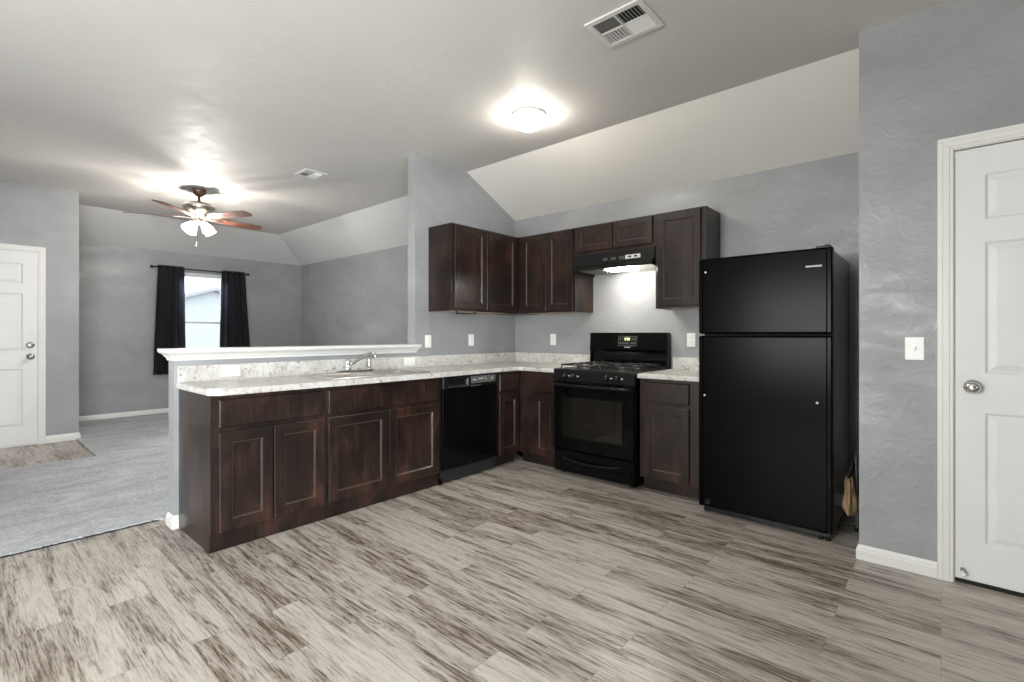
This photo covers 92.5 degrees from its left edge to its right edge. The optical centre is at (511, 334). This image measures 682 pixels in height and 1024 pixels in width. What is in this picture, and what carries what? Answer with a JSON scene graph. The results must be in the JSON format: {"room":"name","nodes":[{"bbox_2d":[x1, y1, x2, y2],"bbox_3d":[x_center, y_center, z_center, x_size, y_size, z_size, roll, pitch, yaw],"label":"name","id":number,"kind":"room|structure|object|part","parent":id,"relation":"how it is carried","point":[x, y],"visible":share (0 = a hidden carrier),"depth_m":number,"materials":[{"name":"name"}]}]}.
{"room":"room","nodes":[
{"label":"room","id":0,"kind":"room"},
{"bbox_2d":[0,180,78,435],"bbox_3d":[-6.367,-0.250,4.082,0.120,3.100,4.155,0,0,41],"label":"wall","id":1,"kind":"structure","parent":0,"point":[30,215],"depth_m":5.46,"materials":[{"name":"grey paint"}]},
{"bbox_2d":[0,249,37,447],"bbox_3d":[-5.457,0.148,4.989,0.116,2.075,0.906,0,0,41],"label":"door","id":2,"kind":"structure","parent":1,"relation":"in","point":[18,269],"depth_m":5.23,"materials":[{"name":"white paint"}]},
{"bbox_3d":[-5.179,0.241,5.273,0.072,0.068,0.068,0,0,41],"label":"knob","id":3,"kind":"part","parent":2,"relation":"part of","materials":[{"name":"silver metal"}]},
{"bbox_2d":[0,243,45,448],"bbox_3d":[-5.517,0.123,5.041,0.138,2.153,1.034,0,0,41],"label":"trim","id":4,"kind":"structure","parent":1,"relation":"attached to","point":[41,251],"depth_m":5.36,"materials":[{"name":"white paint"}]},
{"bbox_2d":[0,520,158,557],"bbox_3d":[-3.623,1.197,1.630,0.022,0.006,4.080,0,0,41],"label":"trim","id":5,"kind":"structure","parent":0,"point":[153,520],"depth_m":2.85,"materials":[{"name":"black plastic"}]},
{"bbox_2d":[79,242,300,415],"bbox_3d":[-4.992,-0.250,7.809,0.120,3.100,3.505,0,0,41],"label":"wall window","id":6,"kind":"structure","parent":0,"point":[118,284],"depth_m":7.13,"materials":[{"name":"grey paint"}]},
{"bbox_2d":[150,265,249,275],"bbox_3d":[-4.896,-1.005,7.748,0.104,0.040,1.380,0,0,41],"label":"curtain rod","id":7,"kind":"object","parent":6,"relation":"attached to","point":[152,266],"visible":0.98,"depth_m":7.67,"materials":[{"name":"black metal"}]},
{"bbox_2d":[153,264,185,374],"bbox_3d":[-5.167,-0.221,7.389,0.114,1.641,0.422,0,0,41],"label":"curtain","id":8,"kind":"object","parent":7,"relation":"hanging from","point":[170,299],"visible":0.88,"depth_m":7.37,"materials":[{"name":"black fabric"}]},
{"bbox_2d":[220,270,249,346],"bbox_3d":[-4.554,-0.221,8.088,0.112,1.641,0.502,0,0,41],"label":"curtain","id":9,"kind":"object","parent":7,"relation":"hanging from","point":[234,329],"visible":0.77,"depth_m":8.04,"materials":[{"name":"black fabric"}]},
{"bbox_2d":[185,272,221,323],"bbox_3d":[-4.948,-0.175,7.814,0.150,1.590,0.760,0,0,41],"label":"window","id":10,"kind":"structure","parent":6,"relation":"attached to","point":[187,274],"depth_m":7.88,"materials":[{"name":"plastic"}]},
{"bbox_3d":[-4.976,0.182,7.838,0.020,0.765,0.630,0,0,41],"label":"sash","id":11,"kind":"part","parent":10,"relation":"part of","materials":[{"name":"plastic"}]},
{"bbox_2d":[169,154,514,515],"bbox_3d":[-1.034,-0.300,4.307,0.110,3.000,3.320,0,0,41],"label":"wall","id":12,"kind":"structure","parent":0,"point":[438,193],"depth_m":4.56,"materials":[{"name":"grey paint"}]},
{"bbox_2d":[166,512,178,529],"bbox_3d":[-1.043,1.160,4.297,0.136,0.080,3.319,0,0,41],"label":"baseboard","id":13,"kind":"structure","parent":12,"relation":"attached to","point":[172,522],"depth_m":3.03,"materials":[{"name":"white paint"}]},
{"bbox_2d":[221,365,239,376],"bbox_3d":[-1.860,0.242,3.243,0.009,0.072,0.116,0,0,41],"label":"wall outlet","id":14,"kind":"object","parent":12,"relation":"attached to","point":[231,370],"visible":1,"depth_m":3.24,"materials":[{"name":"white plastic"}]},
{"bbox_2d":[157,344,421,360],"bbox_3d":[-1.521,0.127,3.751,0.220,0.074,1.937,0,0,41],"label":"bar ledge","id":15,"kind":"object","parent":12,"relation":"on","point":[171,354],"visible":1,"depth_m":3.47,"materials":[{"name":"white paint"}]},
{"bbox_2d":[404,357,414,365],"bbox_3d":[-0.904,0.242,4.334,0.009,0.072,0.116,0,0,41],"label":"wall outlet","id":16,"kind":"object","parent":12,"relation":"attached to","point":[407,361],"visible":1,"depth_m":4.33,"materials":[{"name":"white plastic"}]},
{"bbox_2d":[425,335,430,347],"bbox_3d":[-0.771,0.065,4.516,0.009,0.116,0.072,0,0,41],"label":"light switch","id":17,"kind":"object","parent":12,"relation":"attached to","point":[427,337],"visible":1,"depth_m":4.51,"materials":[{"name":"white plastic"}]},
{"bbox_2d":[469,334,473,345],"bbox_3d":[-0.409,0.057,4.930,0.009,0.116,0.072,0,0,41],"label":"wall outlet","id":18,"kind":"object","parent":12,"relation":"attached to","point":[471,336],"visible":1,"depth_m":4.93,"materials":[{"name":"white plastic"}]},
{"bbox_2d":[429,222,517,314],"bbox_3d":[-0.345,-0.598,4.752,0.338,0.775,0.906,0,0,41],"label":"upper cabinet","id":19,"kind":"object","parent":12,"relation":"attached to","point":[472,270],"visible":0.99,"depth_m":4.50,"materials":[{"name":"brown wood"}]},
{"bbox_3d":[-0.378,-0.601,4.473,0.020,0.745,0.400,0,0,41],"label":"door","id":20,"kind":"part","parent":19,"relation":"part of","materials":[{"name":"brown wood"}]},
{"bbox_3d":[-0.359,-0.218,4.764,0.296,0.007,0.881,0,0,41],"label":"panel","id":21,"kind":"part","parent":19,"relation":"part of","materials":[{"name":"brown wood"}]},
{"bbox_3d":[-0.100,-0.601,4.791,0.020,0.745,0.428,0,0,41],"label":"door","id":22,"kind":"part","parent":19,"relation":"part of","materials":[{"name":"brown wood"}]},
{"bbox_2d":[301,245,407,345],"bbox_3d":[-1.867,-0.250,7.322,5.225,3.100,0.120,0,0,41],"label":"wall","id":23,"kind":"structure","parent":0,"point":[360,299],"depth_m":7.75,"materials":[{"name":"grey paint"}]},
{"bbox_2d":[46,408,168,442],"bbox_3d":[-3.094,1.160,5.962,5.170,0.080,3.542,0,0,41],"label":"baseboard","id":24,"kind":"structure","parent":23,"relation":"attached to","point":[70,436],"depth_m":6.82,"materials":[{"name":"white paint"}]},
{"bbox_2d":[79,48,858,265],"bbox_3d":[-0.782,-1.532,4.071,11.180,0.575,3.385,0,0,41],"label":"ceiling","id":25,"kind":"structure","parent":0,"point":[809,112],"depth_m":4.13,"materials":[{"name":"paint"}]},
{"bbox_2d":[0,0,952,234],"bbox_3d":[-2.072,-1.710,2.013,10.410,0.180,6.700,0,0,41],"label":"ceiling","id":26,"kind":"structure","parent":0,"point":[121,105],"depth_m":3.10,"materials":[{"name":"paint"}]},
{"bbox_2d":[124,188,261,247],"bbox_3d":[-3.506,-1.293,5.541,1.337,0.654,1.325,0,0,41],"label":"ceiling fan","id":27,"kind":"object","parent":26,"relation":"hanging from","point":[199,211],"visible":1,"depth_m":5.43,"materials":[{"name":"brown wood"}]},
{"bbox_3d":[-3.918,-1.311,5.353,0.535,0.033,0.139,0,0,-20],"label":"blade","id":28,"kind":"part","parent":27,"relation":"part of","materials":[{"name":"brown wood"}]},
{"bbox_3d":[-3.498,-1.311,5.068,0.139,0.033,0.535,0,0,-2],"label":"blade","id":29,"kind":"part","parent":27,"relation":"part of","materials":[{"name":"brown wood"}]},
{"bbox_3d":[-3.777,-1.311,5.841,0.139,0.033,0.535,0,0,-38],"label":"blade","id":30,"kind":"part","parent":27,"relation":"part of","materials":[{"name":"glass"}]},
{"bbox_3d":[-3.358,-1.304,5.455,0.180,0.019,0.070,0,0,21],"label":"blade arm","id":31,"kind":"part","parent":27,"relation":"part of","materials":[{"name":"silver metal"}]},
{"bbox_3d":[-3.424,-1.304,5.633,0.072,0.019,0.180,0,0,41],"label":"blade arm","id":32,"kind":"part","parent":27,"relation":"part of","materials":[{"name":"silver metal"}]},
{"bbox_3d":[-3.096,-1.311,5.380,0.535,0.033,0.139,0,0,16],"label":"blade","id":33,"kind":"part","parent":27,"relation":"part of","materials":[{"name":"brown wood"}]},
{"bbox_3d":[-3.269,-1.311,5.858,0.139,0.033,0.535,0,0,34],"label":"blade","id":34,"kind":"part","parent":27,"relation":"part of","materials":[{"name":"brown wood"}]},
{"bbox_2d":[295,168,327,179],"bbox_3d":[-2.026,-1.615,4.943,0.250,0.010,0.225,0,0,41],"label":"ceiling vent","id":35,"kind":"object","parent":26,"relation":"in","point":[308,173],"visible":1,"depth_m":4.94,"materials":[{"name":"white metal"}]},
{"bbox_2d":[512,107,545,131],"bbox_3d":[0.125,-1.559,3.612,0.256,0.120,0.256,0,0,41],"label":"flush ceiling light","id":36,"kind":"object","parent":26,"relation":"attached to","point":[527,119],"visible":1,"depth_m":3.53,"materials":[{"name":"white glass"}]},
{"bbox_2d":[584,0,663,48],"bbox_3d":[0.585,-1.615,2.558,0.322,0.010,0.270,0,0,41],"label":"ceiling vent","id":37,"kind":"object","parent":26,"relation":"in","point":[635,18],"visible":1,"depth_m":2.55,"materials":[{"name":"white metal"}]},
{"bbox_2d":[0,440,1023,681],"bbox_3d":[-1.661,1.250,2.065,9.620,0.100,7.320,0,0,41],"label":"floor","id":38,"kind":"structure","parent":0,"point":[517,570],"depth_m":2.20,"materials":[{"name":"grey plastic"}]},
{"bbox_2d":[0,412,168,556],"bbox_3d":[-4.370,1.218,4.504,5.170,0.064,7.420,0,0,41],"label":"carpet","id":39,"kind":"object","parent":38,"relation":"on","point":[125,483],"visible":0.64,"depth_m":3.79,"materials":[{"name":"grey carpet"}]},
{"bbox_2d":[179,387,324,553],"bbox_3d":[-1.628,0.769,3.093,0.586,0.862,0.660,0,0,41],"label":"base cabinet","id":40,"kind":"object","parent":38,"relation":"on","point":[252,466],"visible":0.93,"depth_m":2.86,"materials":[{"name":"brown wood"}]},
{"bbox_3d":[-1.512,0.814,2.796,0.020,0.548,0.285,0,0,41],"label":"door","id":41,"kind":"part","parent":40,"relation":"part of","materials":[{"name":"brown wood"}]},
{"bbox_3d":[-1.409,0.439,2.914,0.020,0.153,0.600,0,0,41],"label":"drawer","id":42,"kind":"part","parent":40,"relation":"part of","materials":[{"name":"brown wood"}]},
{"bbox_3d":[-1.310,0.814,3.026,0.020,0.548,0.312,0,0,41],"label":"door","id":43,"kind":"part","parent":40,"relation":"part of","materials":[{"name":"brown wood"}]},
{"bbox_2d":[324,378,439,518],"bbox_3d":[-1.094,0.769,3.703,0.586,0.862,0.960,0,0,41],"label":"base cabinet","id":44,"kind":"object","parent":38,"relation":"on","point":[382,440],"visible":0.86,"depth_m":3.45,"materials":[{"name":"brown wood"}]},
{"bbox_3d":[-1.037,0.814,3.339,0.020,0.548,0.456,0,0,41],"label":"door","id":45,"kind":"part","parent":44,"relation":"part of","materials":[{"name":"brown wood"}]},
{"bbox_2d":[176,352,589,395],"bbox_3d":[-0.636,0.268,3.900,1.022,0.141,3.207,0,0,41],"label":"countertop","id":46,"kind":"structure","parent":44,"relation":"on","point":[206,380],"depth_m":3.63,"materials":[{"name":"beige stone"}]},
{"bbox_2d":[336,352,376,372],"bbox_3d":[-1.212,0.217,3.836,0.077,0.147,0.326,0,0,41],"label":"faucet","id":47,"kind":"object","parent":46,"relation":"on","point":[348,363],"visible":1,"depth_m":3.83,"materials":[{"name":"silver metal"}]},
{"bbox_3d":[-1.176,0.197,3.861,0.242,0.107,0.028,0,0,-41],"label":"spout","id":48,"kind":"part","parent":47,"relation":"part of","materials":[{"name":"silver metal"}]},
{"bbox_2d":[298,369,429,379],"bbox_3d":[-1.094,0.376,3.702,0.462,0.169,0.852,0,0,41],"label":"sink","id":49,"kind":"object","parent":46,"relation":"in","point":[382,372],"visible":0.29,"depth_m":3.70,"materials":[{"name":"silver metal"}]},
{"bbox_3d":[-0.885,0.439,3.513,0.020,0.153,0.918,0,0,41],"label":"drawer","id":50,"kind":"part","parent":44,"relation":"part of","materials":[{"name":"brown wood"}]},
{"bbox_3d":[-0.733,0.814,3.686,0.020,0.548,0.456,0,0,41],"label":"door","id":51,"kind":"part","parent":44,"relation":"part of","materials":[{"name":"brown wood"}]},
{"bbox_2d":[438,373,496,484],"bbox_3d":[-0.558,0.772,4.301,0.594,0.856,0.648,0,0,41],"label":"dishwasher","id":52,"kind":"object","parent":38,"relation":"on","point":[468,403],"visible":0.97,"depth_m":4.09,"materials":[{"name":"black metal"}]},
{"bbox_3d":[-0.371,1.145,4.138,0.030,0.110,0.648,0,0,41],"label":"toe panel","id":53,"kind":"part","parent":52,"relation":"part of","materials":[{"name":"black metal"}]},
{"bbox_3d":[-0.345,0.390,4.123,0.030,0.092,0.636,0,0,41],"label":"control panel","id":54,"kind":"part","parent":52,"relation":"part of","materials":[{"name":"black plastic"}]},
{"bbox_3d":[-0.245,0.382,4.212,0.004,0.060,0.295,0,0,41],"label":"button panel","id":55,"kind":"part","parent":52,"relation":"part of","materials":[{"name":"grey plastic"}]},
{"bbox_2d":[496,371,518,465],"bbox_3d":[-0.243,0.769,4.675,0.586,0.862,0.305,0,0,41],"label":"base cabinet","id":56,"kind":"object","parent":38,"relation":"on","point":[507,383],"visible":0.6,"depth_m":4.48,"materials":[{"name":"brown wood"}]},
{"bbox_3d":[-0.028,0.439,4.491,0.020,0.153,0.268,0,0,41],"label":"drawer","id":57,"kind":"part","parent":56,"relation":"part of","materials":[{"name":"brown wood"}]},
{"bbox_3d":[-0.028,0.814,4.491,0.020,0.548,0.268,0,0,41],"label":"door","id":58,"kind":"part","parent":56,"relation":"part of","materials":[{"name":"brown wood"}]},
{"bbox_2d":[519,371,555,466],"bbox_3d":[0.412,0.769,4.666,0.452,0.862,0.586,0,0,41],"label":"base cabinet","id":59,"kind":"object","parent":38,"relation":"on","point":[536,389],"visible":0.56,"depth_m":4.45,"materials":[{"name":"brown wood"}]},
{"bbox_3d":[0.297,0.814,4.391,0.252,0.548,0.020,0,0,41],"label":"door","id":60,"kind":"part","parent":59,"relation":"part of","materials":[{"name":"brown wood"}]},
{"bbox_3d":[0.297,0.439,4.391,0.252,0.153,0.020,0,0,41],"label":"drawer","id":61,"kind":"part","parent":59,"relation":"part of","materials":[{"name":"brown wood"}]},
{"bbox_2d":[554,333,670,487],"bbox_3d":[0.848,0.593,4.231,0.772,1.215,0.733,0,0,41],"label":"gas stove","id":62,"kind":"object","parent":38,"relation":"on","point":[597,404],"visible":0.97,"depth_m":4.04,"materials":[{"name":"black metal"}]},
{"bbox_3d":[0.440,0.352,4.163,0.058,0.058,0.038,0,0,41],"label":"knob","id":63,"kind":"part","parent":62,"relation":"part of","materials":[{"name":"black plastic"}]},
{"bbox_3d":[0.505,0.352,4.106,0.058,0.058,0.038,0,0,41],"label":"knob","id":64,"kind":"part","parent":62,"relation":"part of","materials":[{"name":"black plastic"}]},
{"bbox_3d":[0.618,0.282,4.257,0.150,0.025,0.150,0,0,41],"label":"burner","id":65,"kind":"part","parent":62,"relation":"part of","materials":[{"name":"metal"}]},
{"bbox_3d":[0.638,1.053,3.992,0.536,0.042,0.046,0,0,41],"label":"drawer handle","id":66,"kind":"part","parent":62,"relation":"part of","materials":[{"name":"black metal"}]},
{"bbox_3d":[0.626,0.428,3.978,0.725,0.026,0.060,0,0,41],"label":"oven handle","id":67,"kind":"part","parent":62,"relation":"part of","materials":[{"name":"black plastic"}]},
{"bbox_3d":[0.658,0.691,4.014,0.754,0.575,0.042,0,0,41],"label":"oven door","id":68,"kind":"part","parent":62,"relation":"part of","materials":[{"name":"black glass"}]},
{"bbox_3d":[0.660,0.352,4.017,0.760,0.085,0.036,0,0,41],"label":"control panel","id":69,"kind":"part","parent":62,"relation":"part of","materials":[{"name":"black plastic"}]},
{"bbox_3d":[0.659,1.077,4.016,0.754,0.185,0.038,0,0,41],"label":"storage drawer","id":70,"kind":"part","parent":62,"relation":"part of","materials":[{"name":"black metal"}]},
{"bbox_2d":[557,375,643,487],"bbox_3d":[0.880,0.757,4.268,0.760,0.885,0.633,0,0,41],"label":"oven","id":71,"kind":"object","parent":62,"relation":"in","point":[638,479],"depth_m":3.80,"materials":[{"name":"black metal"}]},
{"bbox_3d":[0.742,0.352,3.898,0.058,0.058,0.038,0,0,41],"label":"knob","id":72,"kind":"part","parent":62,"relation":"part of","materials":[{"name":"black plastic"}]},
{"bbox_2d":[554,363,667,374],"bbox_3d":[0.853,0.295,4.236,0.764,0.040,0.618,0,0,41],"label":"cooktop","id":73,"kind":"object","parent":62,"relation":"in","point":[593,368],"depth_m":4.11,"materials":[{"name":"metal"}]},
{"bbox_3d":[0.814,0.352,3.836,0.058,0.058,0.038,0,0,41],"label":"knob","id":74,"kind":"part","parent":62,"relation":"part of","materials":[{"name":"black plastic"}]},
{"bbox_3d":[0.904,0.282,4.007,0.140,0.025,0.140,0,0,41],"label":"burner","id":75,"kind":"part","parent":62,"relation":"part of","materials":[{"name":"metal"}]},
{"bbox_3d":[1.048,0.061,4.440,0.185,0.089,0.019,0,0,41],"label":"clock panel","id":76,"kind":"part","parent":62,"relation":"part of","materials":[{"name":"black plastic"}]},
{"bbox_2d":[640,378,698,498],"bbox_3d":[1.342,0.769,3.852,0.455,0.862,0.586,0,0,41],"label":"base cabinet","id":77,"kind":"object","parent":38,"relation":"on","point":[669,409],"visible":0.77,"depth_m":3.63,"materials":[{"name":"brown wood"}]},
{"bbox_2d":[637,357,698,381],"bbox_3d":[1.361,0.268,3.850,0.500,0.141,0.651,0,0,41],"label":"countertop","id":78,"kind":"structure","parent":77,"relation":"on","point":[684,368],"depth_m":3.85,"materials":[{"name":"beige stone"}]},
{"bbox_3d":[1.152,0.439,3.643,0.335,0.153,0.020,0,0,41],"label":"drawer","id":79,"kind":"part","parent":77,"relation":"part of","materials":[{"name":"brown wood"}]},
{"bbox_3d":[1.152,0.814,3.643,0.335,0.548,0.020,0,0,41],"label":"door","id":80,"kind":"part","parent":77,"relation":"part of","materials":[{"name":"brown wood"}]},
{"bbox_2d":[699,244,849,540],"bbox_3d":[1.790,0.339,3.329,0.761,1.723,0.752,0,0,41],"label":"refrigerator","id":81,"kind":"object","parent":38,"relation":"on","point":[774,348],"visible":0.99,"depth_m":3.03,"materials":[{"name":"black metal"}]},
{"bbox_3d":[1.569,-0.254,3.077,0.761,0.503,0.082,0,0,41],"label":"freezer door","id":82,"kind":"part","parent":81,"relation":"part of","materials":[{"name":"black metal"}]},
{"bbox_2d":[854,451,858,531],"bbox_3d":[2.167,0.968,3.067,0.031,0.463,0.233,0,0,41],"label":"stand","id":83,"kind":"object","parent":38,"relation":"on","point":[856,456],"visible":0.64,"depth_m":3.01,"materials":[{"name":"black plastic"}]},
{"bbox_2d":[842,460,858,515],"bbox_3d":[2.000,0.902,2.897,0.097,0.300,0.254,0,0,41],"label":"broom","id":84,"kind":"object","parent":83,"relation":"hanging from","point":[850,503],"visible":0.98,"depth_m":2.88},
{"bbox_2d":[515,152,954,526],"bbox_3d":[2.221,-0.250,3.611,5.815,3.100,0.120,0,0,41],"label":"wall","id":85,"kind":"structure","parent":0,"point":[807,205],"depth_m":3.96,"materials":[{"name":"grey paint"}]},
{"bbox_2d":[496,314,534,314],"bbox_3d":[0.050,-0.598,5.219,0.316,0.775,0.316,0,0,41],"label":"cabinet filler","id":86,"kind":"object","parent":85,"relation":"attached to","point":[496,314],"visible":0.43,"depth_m":5.20,"materials":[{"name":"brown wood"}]},
{"bbox_2d":[550,334,555,344],"bbox_3d":[0.427,0.054,5.096,0.072,0.116,0.009,0,0,41],"label":"wall outlet","id":87,"kind":"object","parent":85,"relation":"attached to","point":[552,336],"visible":1,"depth_m":5.09,"materials":[{"name":"white plastic"}]},
{"bbox_2d":[518,228,592,314],"bbox_3d":[0.423,-0.598,4.879,0.689,0.775,0.338,0,0,41],"label":"upper cabinet","id":88,"kind":"object","parent":85,"relation":"attached to","point":[547,283],"visible":0.98,"depth_m":4.72,"materials":[{"name":"brown wood"}]},
{"bbox_3d":[0.218,-0.601,4.846,0.308,0.745,0.020,0,0,41],"label":"door","id":89,"kind":"part","parent":88,"relation":"part of","materials":[{"name":"brown wood"}]},
{"bbox_3d":[0.435,-0.218,4.893,0.664,0.007,0.296,0,0,41],"label":"panel","id":90,"kind":"part","parent":88,"relation":"part of","materials":[{"name":"brown wood"}]},
{"bbox_3d":[0.452,-0.601,4.642,0.302,0.745,0.020,0,0,41],"label":"door","id":91,"kind":"part","parent":88,"relation":"part of","materials":[{"name":"brown wood"}]},
{"bbox_2d":[572,246,655,277],"bbox_3d":[0.968,-0.636,4.380,0.777,0.173,0.372,0,0,41],"label":"range hood","id":92,"kind":"object","parent":85,"relation":"attached to","point":[638,259],"visible":0.98,"depth_m":4.27,"materials":[{"name":"black metal"}]},
{"bbox_2d":[625,253,640,258],"bbox_3d":[1.021,-0.660,4.142,0.140,0.034,0.010,0,0,41],"label":"switch plate","id":93,"kind":"object","parent":92,"relation":"attached to","point":[627,255],"depth_m":4.14,"materials":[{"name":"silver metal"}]},
{"bbox_2d":[575,214,655,255],"bbox_3d":[0.979,-0.855,4.392,0.789,0.260,0.338,0,0,41],"label":"upper cabinet","id":94,"kind":"object","parent":85,"relation":"attached to","point":[639,232],"visible":0.85,"depth_m":4.23,"materials":[{"name":"brown wood"}]},
{"bbox_3d":[0.736,-0.861,4.393,0.378,0.224,0.020,0,0,41],"label":"door","id":95,"kind":"part","parent":94,"relation":"part of","materials":[{"name":"brown wood"}]},
{"bbox_3d":[1.019,-0.861,4.146,0.362,0.224,0.020,0,0,41],"label":"door","id":96,"kind":"part","parent":94,"relation":"part of","materials":[{"name":"brown wood"}]},
{"bbox_2d":[673,357,698,369],"bbox_3d":[1.576,0.248,4.082,0.483,0.103,0.019,0,0,41],"label":"backsplash","id":97,"kind":"structure","parent":85,"relation":"attached to","point":[685,363],"depth_m":4.16,"materials":[{"name":"beige stone"}]},
{"bbox_2d":[656,206,719,309],"bbox_3d":[1.431,-0.598,3.996,0.410,0.775,0.338,0,0,41],"label":"upper cabinet","id":98,"kind":"object","parent":85,"relation":"attached to","point":[685,237],"visible":0.79,"depth_m":3.87,"materials":[{"name":"brown wood"}]},
{"bbox_3d":[1.319,-0.601,3.884,0.354,0.745,0.020,0,0,41],"label":"door","id":99,"kind":"part","parent":98,"relation":"part of","materials":[{"name":"brown wood"}]},
{"bbox_3d":[1.443,-0.218,4.011,0.385,0.007,0.296,0,0,41],"label":"panel","id":100,"kind":"part","parent":98,"relation":"part of","materials":[{"name":"brown wood"}]},
{"bbox_2d":[687,333,694,346],"bbox_3d":[1.514,0.048,4.144,0.072,0.116,0.009,0,0,41],"label":"wall outlet","id":101,"kind":"object","parent":85,"relation":"attached to","point":[690,336],"visible":1,"depth_m":4.14,"materials":[{"name":"white plastic"}]},
{"bbox_2d":[856,542,936,577],"bbox_3d":[2.141,1.161,3.178,0.664,0.077,1.532,0,0,-3],"label":"baseboard","id":102,"kind":"structure","parent":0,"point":[917,565],"depth_m":2.51,"materials":[{"name":"white paint"}]},
{"bbox_2d":[859,0,1023,561],"bbox_3d":[3.114,-0.300,2.138,2.530,3.000,0.920,0,0,41],"label":"wall","id":103,"kind":"structure","parent":0,"point":[954,68],"depth_m":2.49,"materials":[{"name":"grey paint"}]},
{"bbox_2d":[905,337,923,359],"bbox_3d":[2.027,0.072,2.467,0.076,0.116,0.018,0,0,41],"label":"light switch","id":104,"kind":"object","parent":103,"relation":"attached to","point":[914,346],"visible":1,"depth_m":2.47,"materials":[{"name":"white plastic"}]},
{"bbox_2d":[937,123,1023,581],"bbox_3d":[2.446,0.123,2.179,0.836,2.153,0.138,0,0,41],"label":"trim","id":105,"kind":"structure","parent":103,"relation":"attached to","point":[947,147],"depth_m":2.38,"materials":[{"name":"white paint"}]},
{"bbox_2d":[954,139,1023,597],"bbox_3d":[2.404,0.156,2.134,0.712,2.086,0.107,0,0,41],"label":"door","id":106,"kind":"structure","parent":103,"relation":"in","point":[989,180],"depth_m":2.30,"materials":[{"name":"white paint"}]},
{"bbox_3d":[2.174,0.250,2.312,0.068,0.068,0.072,0,0,41],"label":"knob","id":107,"kind":"part","parent":106,"relation":"part of","materials":[{"name":"silver metal"}]},
{"label":"outside","id":108,"kind":"structure","parent":0,"visible":0},
{"bbox_3d":[-13.447,1.410,21.075,72.000,0.180,74.000,0,0,41],"label":"ground","id":109,"kind":"structure","parent":108,"visible":0},
{"bbox_2d":[185,288,219,347],"bbox_3d":[-22.475,-0.780,34.295,10.000,4.360,13.200,0,0,41],"label":"house","id":110,"kind":"structure","parent":109,"relation":"on","point":[201,305],"depth_m":30.87,"materials":[{"name":"white"}]}
]}

